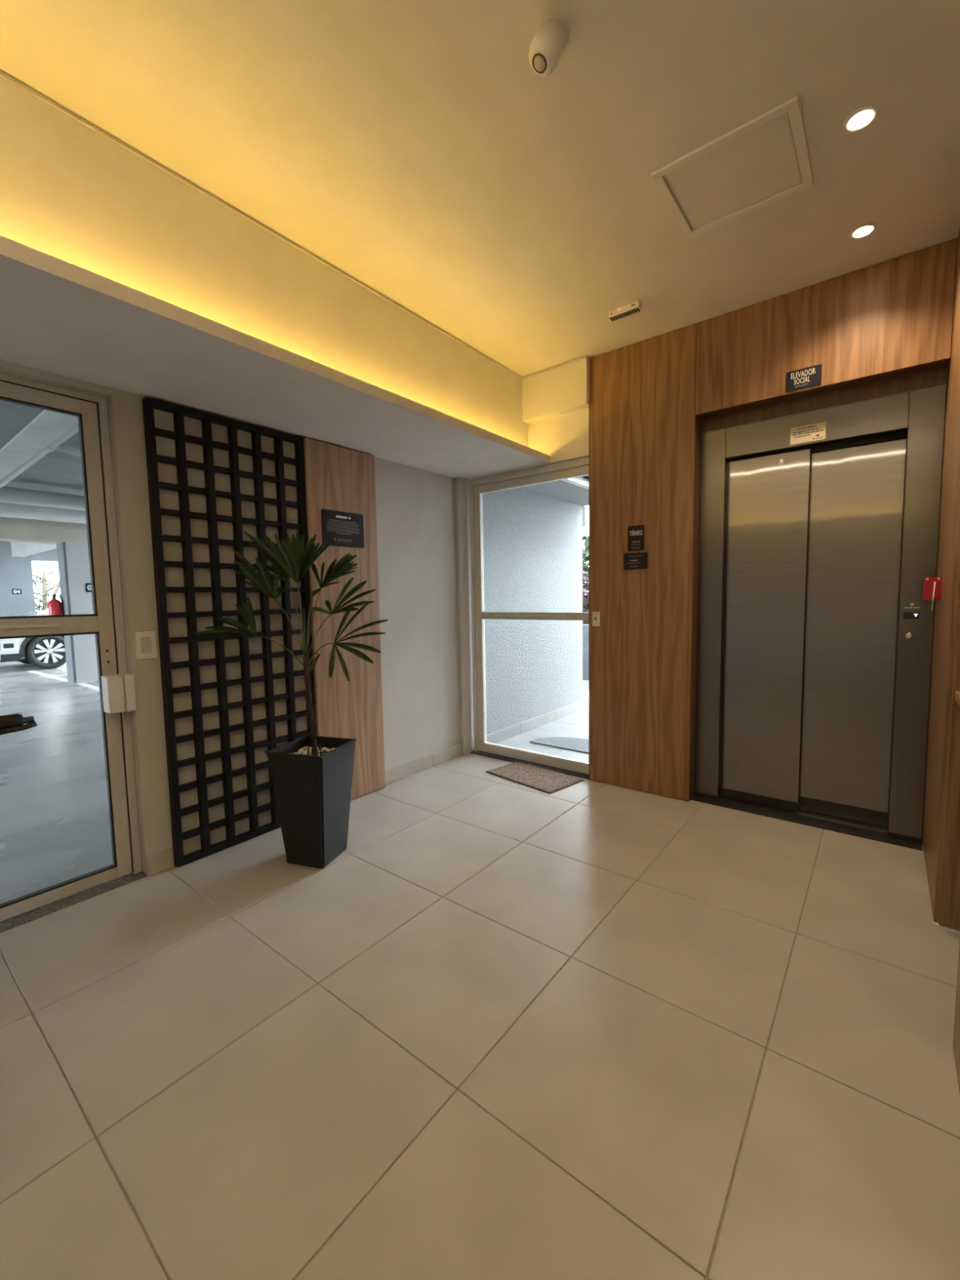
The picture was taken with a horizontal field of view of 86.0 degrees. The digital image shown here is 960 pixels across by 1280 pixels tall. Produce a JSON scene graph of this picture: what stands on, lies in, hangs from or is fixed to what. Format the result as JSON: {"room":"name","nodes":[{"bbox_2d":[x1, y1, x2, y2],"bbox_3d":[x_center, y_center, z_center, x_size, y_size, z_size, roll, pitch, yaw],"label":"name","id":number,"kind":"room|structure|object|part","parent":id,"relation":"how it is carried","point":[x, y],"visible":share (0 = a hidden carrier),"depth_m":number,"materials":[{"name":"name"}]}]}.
{"room":"elevator lobby","nodes":[
{"label":"elevator lobby","id":0,"kind":"room"},
{"bbox_2d":[0,541,35,616],"bbox_3d":[-13.238,-0.683,9.186,0.200,2.829,8.130,3,6,38],"label":"wall","id":1,"kind":"structure","parent":0,"point":[15,572],"depth_m":12.01,"materials":[{"name":"grey paint"}]},
{"bbox_2d":[11,588,22,594],"bbox_3d":[-10.842,-1.133,12.046,0.007,0.125,0.175,3,6,38],"label":"plate","id":2,"kind":"object","parent":1,"relation":"attached to","point":[15,591],"visible":1,"depth_m":12.04,"materials":[{"name":"black plastic"}]},
{"bbox_2d":[0,400,43,448],"bbox_3d":[-5.199,-1.461,1.525,4.634,0.300,5.784,3,6,38],"label":"ceiling","id":3,"kind":"structure","parent":0,"point":[14,417],"depth_m":3.50,"materials":[{"name":"concrete"}]},
{"bbox_2d":[4,431,84,496],"bbox_3d":[-7.769,-2.075,5.995,14.234,0.280,10.100,3,6,38],"label":"ceiling","id":4,"kind":"structure","parent":0,"point":[57,472],"depth_m":6.23,"materials":[{"name":"concrete"}]},
{"bbox_2d":[10,541,56,556],"bbox_3d":[-8.620,-2.036,10.209,4.900,0.460,0.200,3,6,38],"label":"beam","id":5,"kind":"structure","parent":4,"relation":"attached to","point":[18,548],"depth_m":10.81,"materials":[{"name":"paint"}]},
{"bbox_2d":[0,409,78,480],"bbox_3d":[-4.372,-1.724,4.671,7.234,0.320,0.200,3,6,38],"label":"beam","id":6,"kind":"structure","parent":4,"relation":"attached to","point":[48,426],"depth_m":3.87,"materials":[{"name":"paint"}]},
{"bbox_2d":[0,423,80,488],"bbox_3d":[-3.523,-1.633,4.976,4.800,0.090,1.329,3,6,38],"label":"drain pipe","id":7,"kind":"object","parent":6,"relation":"attached to","point":[58,445],"visible":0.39,"depth_m":4.26,"materials":[{"name":"grey plastic"}]},
{"bbox_2d":[0,486,84,511],"bbox_3d":[-6.549,-1.730,5.564,0.200,0.200,8.882,3,6,37],"label":"pipe","id":8,"kind":"object","parent":6,"relation":"attached to","point":[7,495],"visible":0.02,"depth_m":6.63,"materials":[{"name":"grey plastic"}]},
{"bbox_2d":[0,502,86,524],"bbox_3d":[-7.280,-1.754,6.138,0.300,0.300,8.880,3,6,38],"label":"beam","id":9,"kind":"structure","parent":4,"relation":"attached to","point":[6,509],"depth_m":7.31,"materials":[{"name":"paint"}]},
{"bbox_2d":[31,548,57,561],"bbox_3d":[-10.119,-1.062,13.140,0.200,2.829,1.969,3,6,38],"label":"beam","id":10,"kind":"structure","parent":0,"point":[50,555],"depth_m":12.46,"materials":[{"name":"grey paint"}]},
{"bbox_2d":[31,560,58,572],"bbox_3d":[-12.837,-1.372,16.385,0.300,3.010,8.000,3,6,38],"label":"sky","id":11,"kind":"structure","parent":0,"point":[37,566],"depth_m":15.63,"materials":[{"name":"white"}]},
{"bbox_2d":[0,235,550,479],"bbox_3d":[-0.328,-1.006,0.839,3.625,0.048,5.260,3,6,38],"label":"ceiling","id":12,"kind":"structure","parent":0,"point":[60,317],"depth_m":2.04,"materials":[{"name":"paint"}]},
{"bbox_2d":[0,359,582,875],"bbox_3d":[-1.225,-0.431,2.790,0.200,2.956,7.320,3,6,38],"label":"wall","id":13,"kind":"structure","parent":0,"point":[415,508],"depth_m":3.46,"materials":[{"name":"beige paint"}]},
{"bbox_2d":[0,372,147,933],"bbox_3d":[-1.890,0.061,1.945,0.163,2.148,0.952,3,6,38],"label":"door","id":14,"kind":"structure","parent":13,"relation":"in","point":[116,685],"depth_m":2.23,"materials":[{"name":"beige metal"}]},
{"bbox_3d":[-1.927,-0.952,1.877,0.040,0.056,0.763,3,6,38],"label":"rail","id":15,"kind":"part","parent":14,"relation":"part of","materials":[{"name":"beige metal"}]},
{"bbox_3d":[-1.911,-0.042,1.952,0.040,0.070,0.763,3,6,38],"label":"rail","id":16,"kind":"part","parent":14,"relation":"part of","materials":[{"name":"beige metal"}]},
{"bbox_3d":[-1.892,1.081,2.044,0.040,0.052,0.763,3,6,38],"label":"rail","id":17,"kind":"part","parent":14,"relation":"part of","materials":[{"name":"beige metal"}]},
{"bbox_2d":[134,631,156,658],"bbox_3d":[-1.509,0.022,2.326,0.010,0.122,0.081,3,6,38],"label":"light switch","id":18,"kind":"object","parent":13,"relation":"attached to","point":[145,642],"visible":1,"depth_m":2.32,"materials":[{"name":"white plastic"}]},
{"bbox_2d":[146,847,174,876],"bbox_3d":[-1.492,1.036,2.404,0.014,0.091,0.109,3,6,38],"label":"baseboard","id":19,"kind":"structure","parent":13,"relation":"attached to","point":[162,860],"depth_m":2.40,"materials":[{"name":"tile"}]},
{"bbox_2d":[302,437,385,800],"bbox_3d":[-0.821,-0.075,3.159,0.054,2.152,0.500,3,6,38],"label":"wood panel","id":20,"kind":"object","parent":13,"relation":"attached to","point":[337,478],"visible":0.68,"depth_m":3.14,"materials":[{"name":"brown wood"}]},
{"bbox_2d":[320,508,364,548],"bbox_3d":[-0.817,-0.663,3.081,0.006,0.206,0.300,3,6,38],"label":"wall plaque","id":21,"kind":"object","parent":20,"relation":"attached to","point":[345,529],"visible":1,"depth_m":3.07,"materials":[{"name":"black plastic"}]},
{"bbox_2d":[327,519,359,534],"bbox_3d":[-0.815,-0.673,3.079,0.001,0.076,0.235,3,6,38],"label":"print","id":22,"kind":"object","parent":21,"relation":"attached to","point":[335,526],"depth_m":3.08,"materials":[{"name":"grey"}]},
{"bbox_2d":[384,743,462,784],"bbox_3d":[-0.407,0.904,3.780,0.014,0.091,0.828,3,6,38],"label":"baseboard","id":23,"kind":"structure","parent":13,"relation":"attached to","point":[392,775],"depth_m":3.75,"materials":[{"name":"tile"}]},
{"bbox_2d":[454,477,471,755],"bbox_3d":[-0.130,-0.163,4.056,0.030,2.165,0.105,3,6,38],"label":"pilaster","id":24,"kind":"object","parent":13,"relation":"attached to","point":[460,484],"visible":1,"depth_m":4.04,"materials":[{"name":"beige paint"}]},
{"bbox_2d":[486,700,582,743],"bbox_3d":[0.578,0.785,4.987,0.013,0.098,1.796,3,6,38],"label":"baseboard","id":25,"kind":"structure","parent":13,"relation":"attached to","point":[500,735],"depth_m":4.88,"materials":[{"name":"white tile"}]},
{"bbox_2d":[582,506,586,527],"bbox_3d":[1.081,-1.301,5.614,0.118,0.296,0.080,3,6,38],"label":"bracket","id":26,"kind":"object","parent":13,"relation":"attached to","point":[584,507],"visible":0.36,"depth_m":5.58,"materials":[{"name":"white metal"}]},
{"bbox_2d":[0,661,959,1279],"bbox_3d":[-7.272,0.898,6.591,21.500,0.120,11.200,3,6,38],"label":"floor","id":27,"kind":"structure","parent":0,"point":[587,1029],"depth_m":1.45,"materials":[{"name":"tile"}]},
{"bbox_2d":[0,713,36,734],"bbox_3d":[-1.439,0.720,1.290,0.764,0.900,0.674,3,6,38],"label":"scooter","id":28,"kind":"object","parent":27,"relation":"on","point":[9,723],"visible":1,"depth_m":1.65,"materials":[{"name":"black paint"}]},
{"bbox_3d":[-1.518,0.287,1.624,0.023,0.027,0.185,3,6,38],"label":"brake lever","id":29,"kind":"part","parent":28,"relation":"part of","materials":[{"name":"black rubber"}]},
{"bbox_2d":[0,608,66,668],"bbox_3d":[-8.378,-0.407,11.694,1.810,1.698,4.420,3,6,38],"label":"car","id":30,"kind":"object","parent":27,"relation":"on","point":[44,652],"visible":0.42,"depth_m":10.04,"materials":[{"name":"silver metal"}]},
{"bbox_2d":[3,643,13,648],"bbox_3d":[-8.865,0.110,9.675,0.032,0.120,0.180,3,6,38],"label":"fog lamp","id":31,"kind":"object","parent":30,"relation":"attached to","point":[5,645],"depth_m":9.67,"materials":[{"name":"black plastic"}]},
{"bbox_2d":[26,670,72,683],"bbox_3d":[-7.611,0.645,9.120,2.733,0.001,0.100,3,6,37],"label":"parking line","id":32,"kind":"object","parent":27,"relation":"on","point":[32,671],"visible":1,"depth_m":9.12,"materials":[{"name":"white paint"}]},
{"bbox_2d":[56,542,98,683],"bbox_3d":[-6.338,-0.470,8.721,0.360,2.243,1.105,3,6,38],"label":"column","id":33,"kind":"structure","parent":27,"relation":"on","point":[73,566],"depth_m":8.29,"materials":[{"name":"white paint"}]},
{"bbox_2d":[0,516,87,543],"bbox_3d":[-8.166,-1.534,6.360,0.400,0.325,10.100,3,6,38],"label":"beam","id":34,"kind":"structure","parent":33,"relation":"on","point":[11,529],"depth_m":7.89,"materials":[{"name":"beige paint"}]},
{"bbox_2d":[48,594,64,615],"bbox_3d":[-6.830,-0.424,8.292,0.176,0.620,0.185,3,6,38],"label":"fire extinguisher","id":35,"kind":"object","parent":33,"relation":"attached to","point":[55,606],"visible":0.64,"depth_m":8.23,"materials":[{"name":"red metal"}]},
{"bbox_2d":[84,582,91,591],"bbox_3d":[-6.332,-0.855,8.408,0.007,0.145,0.185,3,6,38],"label":"plate","id":36,"kind":"object","parent":33,"relation":"attached to","point":[88,587],"visible":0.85,"depth_m":8.36,"materials":[{"name":"black plastic"}]},
{"bbox_2d":[75,682,99,690],"bbox_3d":[-5.697,0.730,7.682,1.981,0.001,0.100,3,6,39],"label":"parking line","id":37,"kind":"object","parent":27,"relation":"on","point":[89,686],"visible":0.57,"depth_m":7.95,"materials":[{"name":"white paint"}]},
{"bbox_2d":[142,396,315,866],"bbox_3d":[-1.222,-0.025,2.660,0.042,2.148,0.778,3,6,38],"label":"trellis","id":38,"kind":"object","parent":27,"relation":"on","point":[180,437],"visible":0.85,"depth_m":2.56,"materials":[{"name":"black paint"}]},
{"bbox_2d":[264,734,356,868],"bbox_3d":[-0.802,0.783,2.503,0.304,0.553,0.304,1,5,18],"label":"planter","id":39,"kind":"object","parent":27,"relation":"on","point":[313,793],"visible":0.93,"depth_m":2.40,"materials":[{"name":"plastic"}]},
{"bbox_2d":[191,528,387,755],"bbox_3d":[-0.843,0.045,2.456,0.948,1.136,0.345,0,5,12],"label":"fan palm","id":40,"kind":"object","parent":39,"relation":"in","point":[289,559],"visible":0.98,"depth_m":2.42,"materials":[{"name":"green plant"}]},
{"bbox_2d":[485,761,584,794],"bbox_3d":[0.375,0.945,3.595,0.356,0.012,0.603,-5,6,-43],"label":"doormat","id":41,"kind":"object","parent":27,"relation":"on","point":[548,781],"visible":1,"depth_m":3.55,"materials":[{"name":"brown fabric"}]},
{"bbox_2d":[529,737,588,753],"bbox_3d":[0.842,0.879,4.312,0.800,0.012,0.335,3,6,38],"label":"mat","id":42,"kind":"object","parent":27,"relation":"on","point":[577,744],"visible":0.51,"depth_m":4.36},
{"bbox_2d":[952,690,959,1093],"bbox_3d":[1.515,0.697,1.017,0.800,0.892,1.559,3,6,38],"label":"countertop","id":43,"kind":"structure","parent":27,"relation":"on","point":[956,1044],"depth_m":1.36,"materials":[{"name":"brown wood"}]},
{"bbox_3d":[1.027,0.721,1.028,0.020,0.859,0.870,3,6,38],"label":"panel","id":44,"kind":"part","parent":43,"relation":"part of","materials":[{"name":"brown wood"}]},
{"bbox_2d":[0,0,959,377],"bbox_3d":[-0.240,-1.681,0.910,3.905,0.190,5.860,3,6,38],"label":"ceiling","id":45,"kind":"structure","parent":0,"point":[417,149],"depth_m":1.66,"materials":[{"name":"paint"}]},
{"bbox_2d":[0,75,528,446],"bbox_3d":[-0.332,-1.285,0.816,3.625,0.581,5.260,3,6,38],"label":"cove","id":46,"kind":"object","parent":45,"relation":"attached to","point":[69,193],"visible":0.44,"depth_m":1.91,"materials":[{"name":"paint"}]},
{"bbox_2d":[0,70,586,378],"bbox_3d":[-0.938,-1.622,1.599,0.487,0.010,4.588,3,6,38],"label":"trim","id":47,"kind":"structure","parent":46,"relation":"attached to","point":[2,74],"depth_m":1.95,"materials":[{"name":"beige paint"}]},
{"bbox_2d":[528,20,568,76],"bbox_3d":[0.187,-1.607,1.392,0.112,0.124,0.084,-2,5,-14],"label":"sensor","id":48,"kind":"object","parent":45,"relation":"attached to","point":[547,46],"visible":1,"depth_m":1.37,"materials":[{"name":"white plastic"}]},
{"bbox_2d":[521,355,590,423],"bbox_3d":[0.503,-1.659,3.434,0.491,0.293,0.072,3,6,38],"label":"beam","id":49,"kind":"structure","parent":45,"relation":"attached to","point":[565,388],"depth_m":3.39,"materials":[{"name":"white paint"}]},
{"bbox_2d":[608,300,641,321],"bbox_3d":[0.761,-1.730,2.706,0.166,0.042,0.044,3,6,38],"label":"lamp","id":50,"kind":"object","parent":45,"relation":"attached to","point":[625,310],"visible":1,"depth_m":2.69,"materials":[{"name":"white plastic"}]},
{"bbox_2d":[650,95,813,239],"bbox_3d":[0.923,-1.679,1.876,0.453,0.012,0.430,3,6,38],"label":"access hatch","id":51,"kind":"object","parent":45,"relation":"attached to","point":[755,161],"visible":1,"depth_m":1.85,"materials":[{"name":"white paint"}]},
{"bbox_3d":[0.923,-1.683,1.876,0.385,0.004,0.362,3,6,38],"label":"panel","id":52,"kind":"part","parent":51,"relation":"part of","materials":[{"name":"paint"}]},
{"bbox_2d":[842,104,879,133],"bbox_3d":[1.220,-1.667,1.649,0.096,0.008,0.096,3,6,38],"label":"recessed light","id":53,"kind":"object","parent":45,"relation":"in","point":[861,117],"visible":1,"depth_m":1.64,"materials":[{"name":"paint"}]},
{"bbox_2d":[848,222,877,239],"bbox_3d":[1.610,-1.716,2.162,0.096,0.008,0.096,3,6,38],"label":"recessed light","id":54,"kind":"object","parent":45,"relation":"in","point":[861,231],"visible":1,"depth_m":2.15,"materials":[{"name":"paint"}]},
{"bbox_2d":[466,238,956,801],"bbox_3d":[1.060,-0.525,3.412,2.950,2.950,0.470,3,6,38],"label":"wall","id":55,"kind":"structure","parent":0,"point":[892,318],"depth_m":3.04,"materials":[{"name":"brown wood"}]},
{"bbox_2d":[469,457,588,778],"bbox_3d":[0.392,-0.145,3.767,1.158,2.167,0.120,3,6,38],"label":"door","id":56,"kind":"structure","parent":55,"relation":"in","point":[576,468],"depth_m":3.99,"materials":[{"name":"beige metal"}]},
{"bbox_3d":[0.401,-1.147,3.687,1.000,0.056,0.040,3,6,38],"label":"rail","id":57,"kind":"part","parent":56,"relation":"part of","materials":[{"name":"beige metal"}]},
{"bbox_3d":[0.418,-0.176,3.767,1.000,0.054,0.040,3,6,38],"label":"rail","id":58,"kind":"part","parent":56,"relation":"part of","materials":[{"name":"beige metal"}]},
{"bbox_3d":[0.436,0.882,3.853,1.000,0.072,0.040,3,6,38],"label":"rail","id":59,"kind":"part","parent":56,"relation":"part of","materials":[{"name":"metal"}]},
{"bbox_2d":[592,612,599,626],"bbox_3d":[0.761,-0.137,3.377,0.050,0.094,0.012,3,6,38],"label":"button","id":60,"kind":"object","parent":55,"relation":"attached to","point":[596,615],"visible":1,"depth_m":3.37,"materials":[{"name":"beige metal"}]},
{"bbox_2d":[623,551,648,569],"bbox_3d":[0.964,-0.489,3.188,0.153,0.102,0.005,3,6,38],"label":"notice sign","id":61,"kind":"object","parent":55,"relation":"attached to","point":[633,561],"visible":1,"depth_m":3.19,"materials":[{"name":"black plastic"}]},
{"bbox_2d":[627,524,644,551],"bbox_3d":[0.963,-0.628,3.175,0.104,0.155,0.005,3,6,38],"label":"sign","id":62,"kind":"object","parent":55,"relation":"attached to","point":[636,534],"visible":1,"depth_m":3.17,"materials":[{"name":"black plastic"}]},
{"bbox_3d":[0.984,-0.411,3.196,0.650,2.754,0.020,3,6,38],"label":"panel","id":63,"kind":"part","parent":55,"relation":"part of","materials":[{"name":"brown wood"}]},
{"bbox_3d":[1.271,-0.156,3.059,0.013,2.258,0.120,3,6,38],"label":"reveal panel","id":64,"kind":"part","parent":55,"relation":"part of","materials":[{"name":"brown wood"}]},
{"bbox_2d":[785,364,822,392],"bbox_3d":[1.626,-1.315,2.586,0.153,0.098,0.005,3,6,38],"label":"sign","id":65,"kind":"object","parent":55,"relation":"attached to","point":[811,376],"visible":1,"depth_m":2.58,"materials":[{"name":"black plastic"}]},
{"bbox_2d":[691,384,946,850],"bbox_3d":[1.821,-0.106,2.884,1.070,2.197,0.420,3,6,38],"label":"elevator","id":66,"kind":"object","parent":55,"relation":"in","point":[811,711],"depth_m":2.80,"materials":[{"name":"metal"}]},
{"bbox_3d":[1.629,-0.059,2.962,0.407,1.951,0.030,3,6,38],"label":"landing door","id":67,"kind":"part","parent":66,"relation":"part of","materials":[{"name":"metal"}]},
{"bbox_3d":[1.796,0.987,2.918,1.070,0.013,0.280,3,6,38],"label":"sill","id":68,"kind":"part","parent":66,"relation":"part of","materials":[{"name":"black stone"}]},
{"bbox_2d":[790,422,826,444],"bbox_3d":[1.716,-1.081,2.694,0.157,0.086,0.002,3,6,38],"label":"sticker","id":69,"kind":"object","parent":66,"relation":"attached to","point":[814,432],"visible":1,"depth_m":2.69,"materials":[{"name":"beige paper"}]},
{"bbox_2d":[792,425,822,439],"bbox_3d":[1.715,-1.080,2.694,0.136,0.068,0.001,3,6,38],"label":"print","id":70,"kind":"object","parent":69,"relation":"attached to","point":[806,432],"depth_m":2.69,"materials":[{"name":"grey"}]},
{"bbox_3d":[1.974,-0.053,2.755,0.405,1.914,0.030,3,6,38],"label":"landing door","id":71,"kind":"part","parent":66,"relation":"part of","materials":[{"name":"metal"}]},
{"bbox_3d":[2.085,-0.075,2.491,0.086,0.240,0.012,3,6,38],"label":"call panel","id":72,"kind":"part","parent":66,"relation":"part of","materials":[{"name":"metal"}]},
{"bbox_3d":[1.678,-1.268,2.632,1.070,0.012,0.116,3,6,38],"label":"reveal panel","id":73,"kind":"part","parent":55,"relation":"part of","materials":[{"name":"brown wood"}]},
{"bbox_3d":[1.716,-1.229,2.682,1.070,0.074,0.001,3,6,38],"label":"reveal panel","id":74,"kind":"part","parent":55,"relation":"part of","materials":[{"name":"brown wood"}]},
{"bbox_3d":[1.642,-1.504,2.571,1.070,0.496,0.020,3,6,38],"label":"panel","id":75,"kind":"part","parent":55,"relation":"part of","materials":[{"name":"brown wood"}]},
{"bbox_2d":[517,391,946,506],"bbox_3d":[1.652,-1.416,3.966,3.200,0.184,1.858,3,6,38],"label":"ceiling","id":76,"kind":"structure","parent":0,"point":[560,490],"depth_m":4.75,"materials":[{"name":"white paint"}]},
{"bbox_2d":[561,475,588,489],"bbox_3d":[1.294,-1.369,4.290,0.998,0.040,1.518,3,6,38],"label":"window","id":77,"kind":"structure","parent":76,"relation":"attached to","point":[582,482],"depth_m":4.43,"materials":[{"name":"clear glass"}]},
{"bbox_3d":[1.309,-1.372,4.277,0.920,0.008,1.400,3,6,38],"label":"pane","id":78,"kind":"part","parent":77,"relation":"part of","materials":[{"name":"clear glass"}]},
{"bbox_2d":[923,406,946,808],"bbox_3d":[2.606,-0.215,3.876,1.700,2.216,2.080,3,6,38],"label":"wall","id":79,"kind":"structure","parent":0,"point":[945,406],"depth_m":2.72,"materials":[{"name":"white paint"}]},
{"bbox_2d":[921,228,959,933],"bbox_3d":[2.336,-0.335,1.997,0.816,2.760,1.138,3,6,38],"label":"wall","id":80,"kind":"structure","parent":0,"point":[940,839],"depth_m":1.93,"materials":[{"name":"brown wood"}]},
{"bbox_2d":[922,577,942,610],"bbox_3d":[1.963,-0.200,2.236,0.058,0.145,0.044,3,6,38],"label":"key holder","id":81,"kind":"object","parent":80,"relation":"attached to","point":[931,585],"visible":1,"depth_m":2.22,"materials":[{"name":"red plastic"}]},
{"bbox_3d":[1.996,-0.298,1.553,0.800,2.746,0.018,3,6,38],"label":"panel","id":82,"kind":"part","parent":80,"relation":"part of","materials":[{"name":"brown wood"}]},
{"label":"outside","id":83,"kind":"structure","parent":0,"visible":0},
{"bbox_2d":[582,595,588,624],"bbox_3d":[2.386,-0.178,9.597,4.300,1.300,0.200,3,6,38],"label":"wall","id":84,"kind":"structure","parent":83,"point":[584,622],"depth_m":9.74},
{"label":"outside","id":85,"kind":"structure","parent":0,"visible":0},
{"bbox_2d":[582,680,588,690],"bbox_3d":[-4.747,0.808,10.210,100.000,0.378,90.000,3,6,38],"label":"ground","id":86,"kind":"structure","parent":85,"point":[585,682],"depth_m":7.92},
{"bbox_2d":[32,572,61,611],"bbox_3d":[-15.752,-1.653,18.687,0.932,3.530,2.093,3,6,38],"label":"slender tree","id":87,"kind":"object","parent":86,"relation":"on","point":[43,600],"visible":0.2,"depth_m":18.62,"materials":[{"name":"green plant"}]},
{"bbox_2d":[582,624,588,679],"bbox_3d":[1.690,0.196,8.489,3.000,0.900,0.150,3,6,38],"label":"wall","id":88,"kind":"structure","parent":86,"relation":"on","point":[585,627],"depth_m":8.37,"materials":[{"name":"grey paint"}]},
{"bbox_2d":[582,533,588,595],"bbox_3d":[2.586,-0.918,10.412,3.082,2.634,1.212,3,6,38],"label":"shrub","id":89,"kind":"object","parent":86,"relation":"on","point":[585,552],"visible":0.04,"depth_m":10.44,"materials":[{"name":"green plant"}]},
{"bbox_2d":[582,570,588,612],"bbox_3d":[1.991,-0.359,8.980,1.823,1.774,0.507,3,6,38],"label":"flowering bush","id":90,"kind":"object","parent":86,"relation":"on","point":[585,580],"visible":0.1,"depth_m":8.95,"materials":[{"name":"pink plant"}]}
]}

